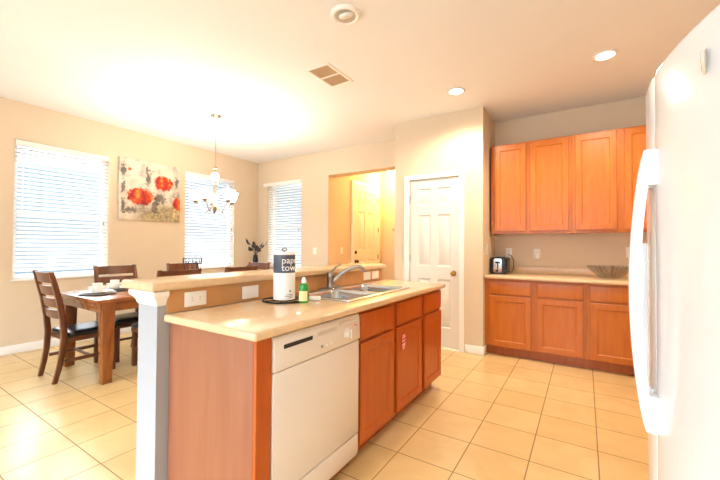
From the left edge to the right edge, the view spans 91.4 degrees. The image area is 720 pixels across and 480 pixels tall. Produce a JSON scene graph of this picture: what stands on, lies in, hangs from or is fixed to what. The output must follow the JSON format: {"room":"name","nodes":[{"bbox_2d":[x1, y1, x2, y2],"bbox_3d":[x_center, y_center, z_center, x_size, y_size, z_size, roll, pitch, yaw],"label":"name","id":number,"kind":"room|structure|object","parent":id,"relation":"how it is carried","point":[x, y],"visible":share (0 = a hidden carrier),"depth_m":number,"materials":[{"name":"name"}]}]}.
{"room":"kitchen","nodes":[
{"label":"kitchen","id":0,"kind":"room"},
{"bbox_2d":[0,97,257,346],"bbox_3d":[-3.908,-0.147,3.968,0.150,2.818,7.173,0,-1,33],"label":"wall","id":1,"kind":"structure","parent":0,"point":[149,245],"depth_m":4.72,"materials":[{"name":"paint"}]},
{"bbox_2d":[10,145,108,281],"bbox_3d":[-3.659,-0.328,4.336,0.165,1.591,0.949,0,-1,33],"label":"window","id":2,"kind":"structure","parent":1,"relation":"in","point":[76,272],"depth_m":4.36,"materials":[{"name":"white paint"}]},
{"bbox_2d":[12,139,108,278],"bbox_3d":[-3.625,-0.339,4.314,0.072,1.562,0.917,0,-1,33],"label":"window blind","id":3,"kind":"object","parent":2,"relation":"attached to","point":[22,143],"visible":0.9,"depth_m":4.28,"materials":[{"name":"white paint"}]},
{"bbox_2d":[0,327,131,355],"bbox_3d":[-3.846,1.215,3.900,0.015,0.094,6.833,0,-1,33],"label":"baseboard","id":4,"kind":"structure","parent":1,"relation":"attached to","point":[24,347],"depth_m":4.01,"materials":[{"name":"white paint"}]},
{"bbox_2d":[118,156,179,221],"bbox_3d":[-3.052,-0.708,5.137,0.034,0.848,0.851,0,-1,33],"label":"painting","id":5,"kind":"object","parent":1,"relation":"attached to","point":[150,191],"visible":1,"depth_m":5.08},
{"bbox_2d":[185,183,234,268],"bbox_3d":[-2.586,-0.305,6.015,0.165,1.576,0.954,0,-1,33],"label":"window","id":6,"kind":"structure","parent":1,"relation":"in","point":[227,183],"depth_m":6.21,"materials":[{"name":"white paint"}]},
{"bbox_2d":[184,171,233,266],"bbox_3d":[-2.552,-0.317,5.993,0.072,1.547,0.922,0,-1,33],"label":"window blind","id":7,"kind":"object","parent":6,"relation":"attached to","point":[189,244],"visible":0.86,"depth_m":5.95,"materials":[{"name":"white paint"}]},
{"bbox_2d":[136,280,377,479],"bbox_3d":[-0.441,0.757,2.537,0.169,1.004,2.097,0,-1,33],"label":"wall","id":8,"kind":"structure","parent":0,"point":[153,331],"depth_m":1.64,"materials":[{"name":"paint"}]},
{"bbox_2d":[129,289,169,306],"bbox_3d":[-0.447,0.290,2.531,0.233,0.069,2.129,0,-1,33],"label":"trim","id":9,"kind":"structure","parent":8,"relation":"attached to","point":[157,299],"depth_m":1.63,"materials":[{"name":"white paint"}]},
{"bbox_2d":[121,263,384,291],"bbox_3d":[-0.460,0.233,2.556,0.294,0.044,2.180,0,-1,33],"label":"bar","id":10,"kind":"object","parent":8,"relation":"on","point":[166,283],"visible":0.83,"depth_m":1.90,"materials":[{"name":"beige laminate"}]},
{"bbox_2d":[166,269,380,312],"bbox_3d":[-0.353,0.309,2.511,0.009,0.106,2.053,0,-1,33],"label":"backsplash","id":11,"kind":"structure","parent":8,"relation":"attached to","point":[231,293],"depth_m":1.98,"materials":[{"name":"brown paint"}]},
{"bbox_2d":[184,290,205,306],"bbox_3d":[-0.821,0.293,1.759,0.009,0.072,0.116,0,-1,33],"label":"wall outlet","id":12,"kind":"object","parent":11,"relation":"attached to","point":[195,298],"visible":1,"depth_m":1.75,"materials":[{"name":"white plastic"}]},
{"bbox_2d":[189,296,194,301],"bbox_3d":[-0.830,0.292,1.740,0.002,0.028,0.028,0,-1,33],"label":"socket","id":13,"kind":"object","parent":12,"relation":"attached to","point":[191,298],"depth_m":1.74,"materials":[{"name":"white plastic"}]},
{"bbox_2d":[197,295,202,300],"bbox_3d":[-0.808,0.293,1.775,0.002,0.028,0.028,0,-1,33],"label":"socket","id":14,"kind":"object","parent":12,"relation":"attached to","point":[199,297],"depth_m":1.77,"materials":[{"name":"white plastic"}]},
{"bbox_2d":[242,285,258,298],"bbox_3d":[-0.637,0.303,2.048,0.008,0.072,0.116,0,-1,33],"label":"wall plate","id":15,"kind":"object","parent":11,"relation":"attached to","point":[248,292],"visible":1,"depth_m":2.04,"materials":[{"name":"white plastic"}]},
{"bbox_2d":[363,272,370,279],"bbox_3d":[0.065,0.321,3.145,0.010,0.072,0.116,0,-1,33],"label":"light switch","id":16,"kind":"object","parent":11,"relation":"attached to","point":[366,275],"visible":1,"depth_m":3.13,"materials":[{"name":"white plastic"}]},
{"bbox_2d":[372,271,378,278],"bbox_3d":[0.144,0.324,3.269,0.010,0.072,0.116,0,-1,33],"label":"light switch","id":17,"kind":"object","parent":11,"relation":"attached to","point":[375,274],"visible":1,"depth_m":3.26,"materials":[{"name":"white plastic"}]},
{"bbox_2d":[0,332,648,479],"bbox_3d":[-0.684,1.296,2.973,6.644,0.060,9.020,0,-1,33],"label":"floor","id":18,"kind":"structure","parent":0,"point":[490,416],"depth_m":2.41,"materials":[{"name":"beige tile"}]},
{"bbox_2d":[32,270,117,384],"bbox_3d":[-2.698,0.770,3.340,0.434,0.979,0.562,0,-1,33],"label":"dining chair","id":19,"kind":"object","parent":18,"relation":"on","point":[66,333],"visible":0.91,"depth_m":3.21,"materials":[{"name":"brown wood"}]},
{"bbox_2d":[52,321,117,336],"bbox_3d":[-2.658,0.848,3.402,0.422,0.050,0.411,0,-1,33],"label":"seat cushion","id":20,"kind":"object","parent":19,"relation":"on","point":[85,329],"depth_m":3.28,"materials":[{"name":"black leather"}]},
{"bbox_2d":[61,289,138,384],"bbox_3d":[-2.134,0.905,4.033,0.935,0.739,1.870,0,-1,33],"label":"dining table","id":21,"kind":"object","parent":18,"relation":"on","point":[105,305],"visible":0.43,"depth_m":3.11,"materials":[{"name":"brown wood"}]},
{"bbox_2d":[77,291,116,294],"bbox_3d":[-2.538,0.515,3.397,0.314,0.014,0.314,0,-1,33],"label":"charger plate","id":22,"kind":"object","parent":21,"relation":"on","point":[111,292],"visible":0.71,"depth_m":3.35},
{"bbox_2d":[80,289,112,293],"bbox_3d":[-2.538,0.500,3.398,0.264,0.020,0.264,0,-1,33],"label":"dinner plate","id":23,"kind":"object","parent":22,"relation":"on","point":[105,290],"visible":0.8,"depth_m":3.36,"materials":[{"name":"white ceramic"}]},
{"bbox_2d":[92,283,102,287],"bbox_3d":[-2.530,0.454,3.400,0.101,0.075,0.086,1,-1,-12],"label":"coffee cup","id":24,"kind":"object","parent":23,"relation":"on","point":[94,285],"visible":0.68,"depth_m":3.37,"materials":[{"name":"white ceramic"}]},
{"bbox_2d":[88,286,106,291],"bbox_3d":[-2.538,0.477,3.398,0.152,0.050,0.152,0,-1,33],"label":"bowl","id":25,"kind":"object","parent":23,"relation":"on","point":[98,289],"visible":0.89,"depth_m":3.36,"materials":[{"name":"white ceramic"}]},
{"bbox_2d":[183,257,201,269],"bbox_3d":[-1.992,0.373,4.179,0.209,0.329,0.210,0,-1,33],"label":"wire basket","id":26,"kind":"object","parent":21,"relation":"on","point":[187,257],"visible":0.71,"depth_m":4.14,"materials":[{"name":"metal"}]},
{"bbox_3d":[-2.594,0.520,3.718,0.314,0.014,0.314,0,-1,33],"label":"charger plate","id":27,"kind":"object","parent":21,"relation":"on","visible":0},
{"bbox_3d":[-2.594,0.505,3.718,0.264,0.020,0.264,0,-1,33],"label":"dinner plate","id":28,"kind":"object","parent":27,"relation":"on","visible":0},
{"bbox_2d":[106,282,120,287],"bbox_3d":[-2.594,0.482,3.719,0.152,0.050,0.152,0,-1,33],"label":"bowl","id":29,"kind":"object","parent":28,"relation":"on","point":[109,285],"visible":0.78,"depth_m":3.67,"materials":[{"name":"white ceramic"}]},
{"bbox_2d":[110,279,119,283],"bbox_3d":[-2.587,0.459,3.721,0.101,0.075,0.086,1,-1,-12],"label":"coffee cup","id":30,"kind":"object","parent":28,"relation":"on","point":[116,281],"visible":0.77,"depth_m":3.69,"materials":[{"name":"white ceramic"}]},
{"bbox_2d":[93,264,138,362],"bbox_3d":[-2.627,0.780,3.935,0.562,0.979,0.434,0,-1,33],"label":"dining chair","id":31,"kind":"object","parent":18,"relation":"on","point":[124,320],"visible":0.3,"depth_m":3.92,"materials":[{"name":"brown wood"}]},
{"bbox_2d":[115,312,138,324],"bbox_3d":[-2.563,0.857,3.893,0.411,0.050,0.422,0,-1,33],"label":"seat cushion","id":32,"kind":"object","parent":31,"relation":"on","point":[126,318],"depth_m":3.76,"materials":[{"name":"black leather"}]},
{"bbox_2d":[131,268,201,365],"bbox_3d":[-1.976,0.778,3.579,0.562,0.979,0.434,0,-1,33],"label":"dining chair","id":33,"kind":"object","parent":18,"relation":"on","point":[160,273],"visible":0.23,"depth_m":3.52,"materials":[{"name":"brown wood"}]},
{"bbox_2d":[131,322,137,328],"bbox_3d":[-2.040,0.855,3.618,0.411,0.050,0.422,0,-1,33],"label":"seat cushion","id":34,"kind":"object","parent":33,"relation":"on","point":[134,325],"depth_m":3.51,"materials":[{"name":"black leather"}]},
{"bbox_2d":[166,262,198,270],"bbox_3d":[-2.183,0.794,4.601,0.562,0.979,0.434,0,-1,33],"label":"dining chair","id":35,"kind":"object","parent":18,"relation":"on","point":[176,266],"visible":0.11,"depth_m":4.71,"materials":[{"name":"brown wood"}]},
{"bbox_2d":[167,323,271,479],"bbox_3d":[-0.627,0.811,1.520,0.600,0.860,0.076,0,-1,33],"label":"panel","id":36,"kind":"object","parent":18,"relation":"on","point":[219,409],"visible":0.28,"depth_m":1.45,"materials":[{"name":"brown wood"}]},
{"bbox_2d":[224,265,257,271],"bbox_3d":[-1.573,0.791,4.181,0.562,0.979,0.434,0,-1,33],"label":"dining chair","id":37,"kind":"object","parent":18,"relation":"on","point":[249,268],"visible":0.14,"depth_m":4.01,"materials":[{"name":"brown wood"}]},
{"bbox_2d":[247,262,269,269],"bbox_3d":[-1.583,0.802,4.816,0.434,0.979,0.562,0,-1,33],"label":"dining chair","id":38,"kind":"object","parent":18,"relation":"on","point":[264,266],"visible":0.12,"depth_m":5.02,"materials":[{"name":"brown wood"}]},
{"bbox_2d":[270,313,359,479],"bbox_3d":[-0.405,0.821,1.805,0.608,0.850,0.630,0,-1,33],"label":"dishwasher","id":39,"kind":"object","parent":18,"relation":"on","point":[314,435],"visible":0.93,"depth_m":1.61,"materials":[{"name":"white plastic"}]},
{"bbox_2d":[357,295,421,449],"bbox_3d":[-0.007,0.831,2.478,0.586,0.860,0.918,0,-1,33],"label":"base cabinet","id":40,"kind":"object","parent":18,"relation":"on","point":[389,375],"visible":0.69,"depth_m":2.23,"materials":[{"name":"brown wood"}]},
{"bbox_2d":[164,280,445,341],"bbox_3d":[-0.082,0.379,2.341,0.625,0.036,2.100,0,-1,33],"label":"countertop","id":41,"kind":"structure","parent":40,"relation":"on","point":[255,320],"depth_m":1.67,"materials":[{"name":"beige laminate"}]},
{"bbox_2d":[262,248,298,303],"bbox_3d":[-0.442,0.199,2.053,0.253,0.308,0.253,0,-1,33],"label":"towel holder","id":42,"kind":"object","parent":41,"relation":"on","point":[280,302],"visible":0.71,"depth_m":2.00,"materials":[{"name":"black metal"}]},
{"bbox_2d":[273,252,295,300],"bbox_3d":[-0.441,0.206,2.052,0.127,0.275,0.125,0,-1,33],"label":"paper towel roll","id":43,"kind":"object","parent":42,"relation":"on","point":[284,266],"visible":1,"depth_m":2.00,"materials":[{"name":"paper"}]},
{"bbox_2d":[299,277,308,302],"bbox_3d":[-0.318,0.282,1.989,0.046,0.142,0.046,0,-1,33],"label":"soap bottle","id":44,"kind":"object","parent":41,"relation":"on","point":[303,288],"visible":1,"depth_m":1.98,"materials":[{"name":"green plastic"}]},
{"bbox_2d":[309,296,320,300],"bbox_3d":[-0.266,0.344,2.079,0.070,0.022,0.060,0,-1,-7],"label":"sponge","id":45,"kind":"object","parent":41,"relation":"on","point":[311,298],"visible":1,"depth_m":2.05,"materials":[{"name":"beige"}]},
{"bbox_2d":[318,263,365,289],"bbox_3d":[-0.132,0.266,2.558,0.260,0.183,0.258,0,-1,33],"label":"faucet","id":46,"kind":"object","parent":41,"relation":"on","point":[331,278],"visible":1,"depth_m":2.59,"materials":[{"name":"silver metal"}]},
{"bbox_2d":[295,283,410,301],"bbox_3d":[-0.042,0.449,2.498,0.493,0.182,0.844,0,-1,33],"label":"sink","id":47,"kind":"object","parent":41,"relation":"in","point":[357,291],"visible":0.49,"depth_m":2.52,"materials":[{"name":"metal"}]},
{"bbox_2d":[308,289,375,299],"bbox_3d":[-0.132,0.445,2.316,0.378,0.182,0.373,0,-1,33],"label":"basin","id":48,"kind":"object","parent":47,"relation":"in","point":[340,294],"depth_m":2.48,"materials":[{"name":"silver metal"}]},
{"bbox_2d":[337,284,402,291],"bbox_3d":[0.086,0.452,2.657,0.378,0.182,0.373,0,-1,33],"label":"basin","id":49,"kind":"object","parent":47,"relation":"in","point":[359,287],"depth_m":2.81,"materials":[{"name":"silver metal"}]},
{"bbox_2d":[401,334,405,348],"bbox_3d":[0.300,0.696,2.411,0.002,0.107,0.068,0,-1,33],"label":"sticker","id":50,"kind":"object","parent":40,"relation":"attached to","point":[403,338],"visible":1,"depth_m":2.41,"materials":[{"name":"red paper"}]},
{"bbox_2d":[412,289,440,401],"bbox_3d":[0.353,0.843,3.042,0.586,0.860,0.415,0,-1,33],"label":"base cabinet","id":51,"kind":"object","parent":18,"relation":"on","point":[431,301],"visible":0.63,"depth_m":2.86,"materials":[{"name":"brown wood"}]},
{"bbox_2d":[485,278,586,367],"bbox_3d":[1.982,0.869,3.979,0.978,0.860,0.550,0,-1,33],"label":"base cabinet","id":52,"kind":"object","parent":18,"relation":"on","point":[536,320],"visible":0.95,"depth_m":3.74,"materials":[{"name":"brown wood"}]},
{"bbox_2d":[484,273,627,285],"bbox_3d":[2.401,0.418,3.707,1.983,0.036,0.576,0,-1,33],"label":"countertop","id":53,"kind":"structure","parent":52,"relation":"on","point":[512,276],"depth_m":3.73,"materials":[{"name":"beige laminate"}]},
{"bbox_2d":[490,255,513,273],"bbox_3d":[1.731,0.290,4.267,0.238,0.229,0.350,0,-1,33],"label":"toaster","id":54,"kind":"object","parent":53,"relation":"on","point":[497,264],"visible":0.99,"depth_m":4.16,"materials":[{"name":"silver metal"}]},
{"bbox_2d":[586,265,628,278],"bbox_3d":[2.559,0.332,3.604,0.406,0.130,0.406,0,-1,33],"label":"wire bowl","id":55,"kind":"object","parent":53,"relation":"on","point":[625,271],"visible":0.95,"depth_m":3.57,"materials":[{"name":"brown metal"}]},
{"bbox_2d":[586,284,634,375],"bbox_3d":[2.807,0.865,3.452,0.980,0.860,0.550,0,-1,33],"label":"base cabinet","id":56,"kind":"object","parent":18,"relation":"on","point":[609,348],"visible":0.35,"depth_m":3.40,"materials":[{"name":"brown wood"}]},
{"bbox_2d":[628,4,719,479],"bbox_3d":[1.163,0.376,0.804,0.878,1.727,0.900,0,-1,33],"label":"refrigerator","id":57,"kind":"object","parent":18,"relation":"on","point":[674,276],"visible":1,"depth_m":0.84,"materials":[{"name":"white plastic"}]},
{"bbox_3d":[-1.861,0.879,6.238,0.310,0.870,0.310,0,-1,33],"label":"plant stand","id":58,"kind":"object","parent":18,"relation":"on","visible":0},
{"bbox_2d":[246,239,266,261],"bbox_3d":[-1.839,0.203,6.249,0.367,0.479,0.272,1,-1,-10],"label":"potted plant","id":59,"kind":"object","parent":58,"relation":"on","point":[254,246],"visible":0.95,"depth_m":6.21,"materials":[{"name":"green plant"}]},
{"bbox_2d":[336,172,382,279],"bbox_3d":[0.005,-0.073,6.855,0.120,2.818,1.746,0,-1,33],"label":"wall","id":60,"kind":"structure","parent":0,"point":[343,184],"depth_m":6.36,"materials":[{"name":"paint"}]},
{"bbox_2d":[351,180,379,263],"bbox_3d":[0.122,0.118,6.896,0.029,2.440,1.025,0,-1,33],"label":"trim","id":61,"kind":"structure","parent":60,"relation":"attached to","point":[352,181],"depth_m":6.50,"materials":[{"name":"white paint"}]},
{"bbox_2d":[354,183,378,263],"bbox_3d":[0.147,0.140,6.883,0.083,2.375,0.921,0,-1,33],"label":"door","id":62,"kind":"structure","parent":60,"relation":"in","point":[366,201],"depth_m":6.87,"materials":[{"name":"white paint"}]},
{"bbox_2d":[0,0,719,162],"bbox_3d":[-0.666,-1.583,3.022,6.644,0.060,9.020,0,-1,33],"label":"ceiling","id":63,"kind":"structure","parent":0,"point":[156,68],"depth_m":3.04,"materials":[{"name":"paint"}]},
{"bbox_2d":[188,114,237,212],"bbox_3d":[-1.767,-0.932,4.333,0.574,1.210,0.575,0,-1,33],"label":"chandelier","id":64,"kind":"object","parent":63,"relation":"hanging from","point":[230,196],"visible":1,"depth_m":4.29,"materials":[{"name":"silver metal"}]},
{"bbox_2d":[304,62,353,87],"bbox_3d":[-0.284,-1.542,3.309,0.270,0.008,0.415,0,-1,33],"label":"ceiling vent","id":65,"kind":"object","parent":63,"relation":"in","point":[326,73],"visible":1,"depth_m":3.29,"materials":[{"name":"white metal"}]},
{"bbox_2d":[330,4,360,24],"bbox_3d":[-0.100,-1.542,2.425,0.208,0.063,0.208,0,-1,33],"label":"smoke detector","id":66,"kind":"object","parent":63,"relation":"in","point":[342,14],"visible":1,"depth_m":2.39,"materials":[{"name":"white paint"}]},
{"bbox_2d":[447,87,464,94],"bbox_3d":[0.987,-1.527,3.616,0.184,0.010,0.184,0,-1,33],"label":"recessed light","id":67,"kind":"object","parent":63,"relation":"in","point":[456,90],"visible":1,"depth_m":3.61,"materials":[{"name":"white glass"}]},
{"bbox_2d":[592,49,618,61],"bbox_3d":[2.037,-1.532,2.923,0.184,0.010,0.184,0,-1,33],"label":"recessed light","id":68,"kind":"object","parent":63,"relation":"in","point":[604,55],"visible":1,"depth_m":2.92,"materials":[{"name":"white glass"}]},
{"bbox_2d":[382,171,394,279],"bbox_3d":[1.150,-0.062,7.100,1.544,2.818,0.100,0,-1,33],"label":"wall","id":69,"kind":"structure","parent":0,"point":[388,187],"depth_m":7.40,"materials":[{"name":"paint"}]},
{"bbox_2d":[394,106,484,351],"bbox_3d":[0.950,-0.110,4.317,1.113,2.819,0.110,0,-1,33],"label":"wall","id":70,"kind":"structure","parent":0,"point":[453,141],"depth_m":4.09,"materials":[{"name":"paint"}]},
{"bbox_2d":[409,176,458,349],"bbox_3d":[0.886,0.269,4.274,0.635,2.035,0.100,0,-1,33],"label":"door","id":71,"kind":"structure","parent":70,"relation":"in","point":[434,203],"depth_m":4.25,"materials":[{"name":"white paint"}]},
{"bbox_2d":[404,170,463,352],"bbox_3d":[0.883,0.243,4.276,0.763,2.110,0.017,0,-1,33],"label":"trim","id":72,"kind":"structure","parent":70,"relation":"attached to","point":[460,173],"depth_m":4.10,"materials":[{"name":"white paint"}]},
{"bbox_2d":[465,344,485,355],"bbox_3d":[0.932,1.251,4.279,1.145,0.094,0.106,0,-1,33],"label":"baseboard","id":73,"kind":"structure","parent":70,"relation":"attached to","point":[471,349],"depth_m":3.98,"materials":[{"name":"white paint"}]},
{"bbox_2d":[257,96,646,276],"bbox_3d":[0.804,-0.097,5.171,6.493,2.819,0.230,0,-1,33],"label":"wall","id":74,"kind":"structure","parent":0,"point":[578,250],"depth_m":4.46,"materials":[{"name":"paint"}]},
{"bbox_2d":[270,183,300,266],"bbox_3d":[-1.365,-0.286,6.498,0.889,1.581,0.165,0,-1,33],"label":"window","id":75,"kind":"structure","parent":74,"relation":"in","point":[296,183],"depth_m":6.75,"materials":[{"name":"white paint"}]},
{"bbox_2d":[263,179,301,266],"bbox_3d":[-1.430,-0.299,6.489,0.957,1.552,0.078,0,-1,33],"label":"window blind","id":76,"kind":"object","parent":75,"relation":"attached to","point":[296,241],"visible":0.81,"depth_m":6.46,"materials":[{"name":"white paint"}]},
{"bbox_2d":[506,248,511,257],"bbox_3d":[1.860,0.161,4.396,0.072,0.116,0.009,0,-1,33],"label":"wall outlet","id":77,"kind":"object","parent":74,"relation":"attached to","point":[508,250],"visible":0.92,"depth_m":4.39,"materials":[{"name":"white plastic"}]},
{"bbox_2d":[491,135,572,234],"bbox_3d":[2.005,-0.596,4.122,0.829,1.053,0.338,0,-1,33],"label":"upper cabinet","id":78,"kind":"object","parent":74,"relation":"attached to","point":[531,181],"visible":1,"depth_m":3.96,"materials":[{"name":"brown wood"}]},
{"bbox_2d":[534,249,539,258],"bbox_3d":[2.127,0.165,4.226,0.072,0.116,0.009,0,-1,33],"label":"wall outlet","id":79,"kind":"object","parent":74,"relation":"attached to","point":[536,251],"visible":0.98,"depth_m":4.22,"materials":[{"name":"white plastic"}]},
{"bbox_2d":[509,265,628,277],"bbox_3d":[2.553,0.359,3.945,1.983,0.092,0.015,0,-1,33],"label":"backsplash","id":80,"kind":"structure","parent":74,"relation":"attached to","point":[574,271],"depth_m":4.10,"materials":[{"name":"beige laminate"}]},
{"bbox_2d":[572,125,646,233],"bbox_3d":[2.715,-0.599,3.669,0.853,1.053,0.338,0,-1,33],"label":"upper cabinet","id":81,"kind":"object","parent":74,"relation":"attached to","point":[605,164],"visible":0.62,"depth_m":3.60,"materials":[{"name":"brown wood"}]},
{"bbox_2d":[626,247,628,257],"bbox_3d":[2.880,0.132,3.745,0.072,0.116,0.009,0,-1,33],"label":"wall outlet","id":82,"kind":"object","parent":74,"relation":"attached to","point":[627,248],"visible":0.4,"depth_m":3.76,"materials":[{"name":"white plastic"}]},
{"bbox_2d":[485,109,494,344],"bbox_3d":[1.576,-0.106,4.357,0.100,2.818,0.630,0,-1,33],"label":"wall","id":83,"kind":"structure","parent":0,"point":[489,123],"depth_m":4.21,"materials":[{"name":"paint"}]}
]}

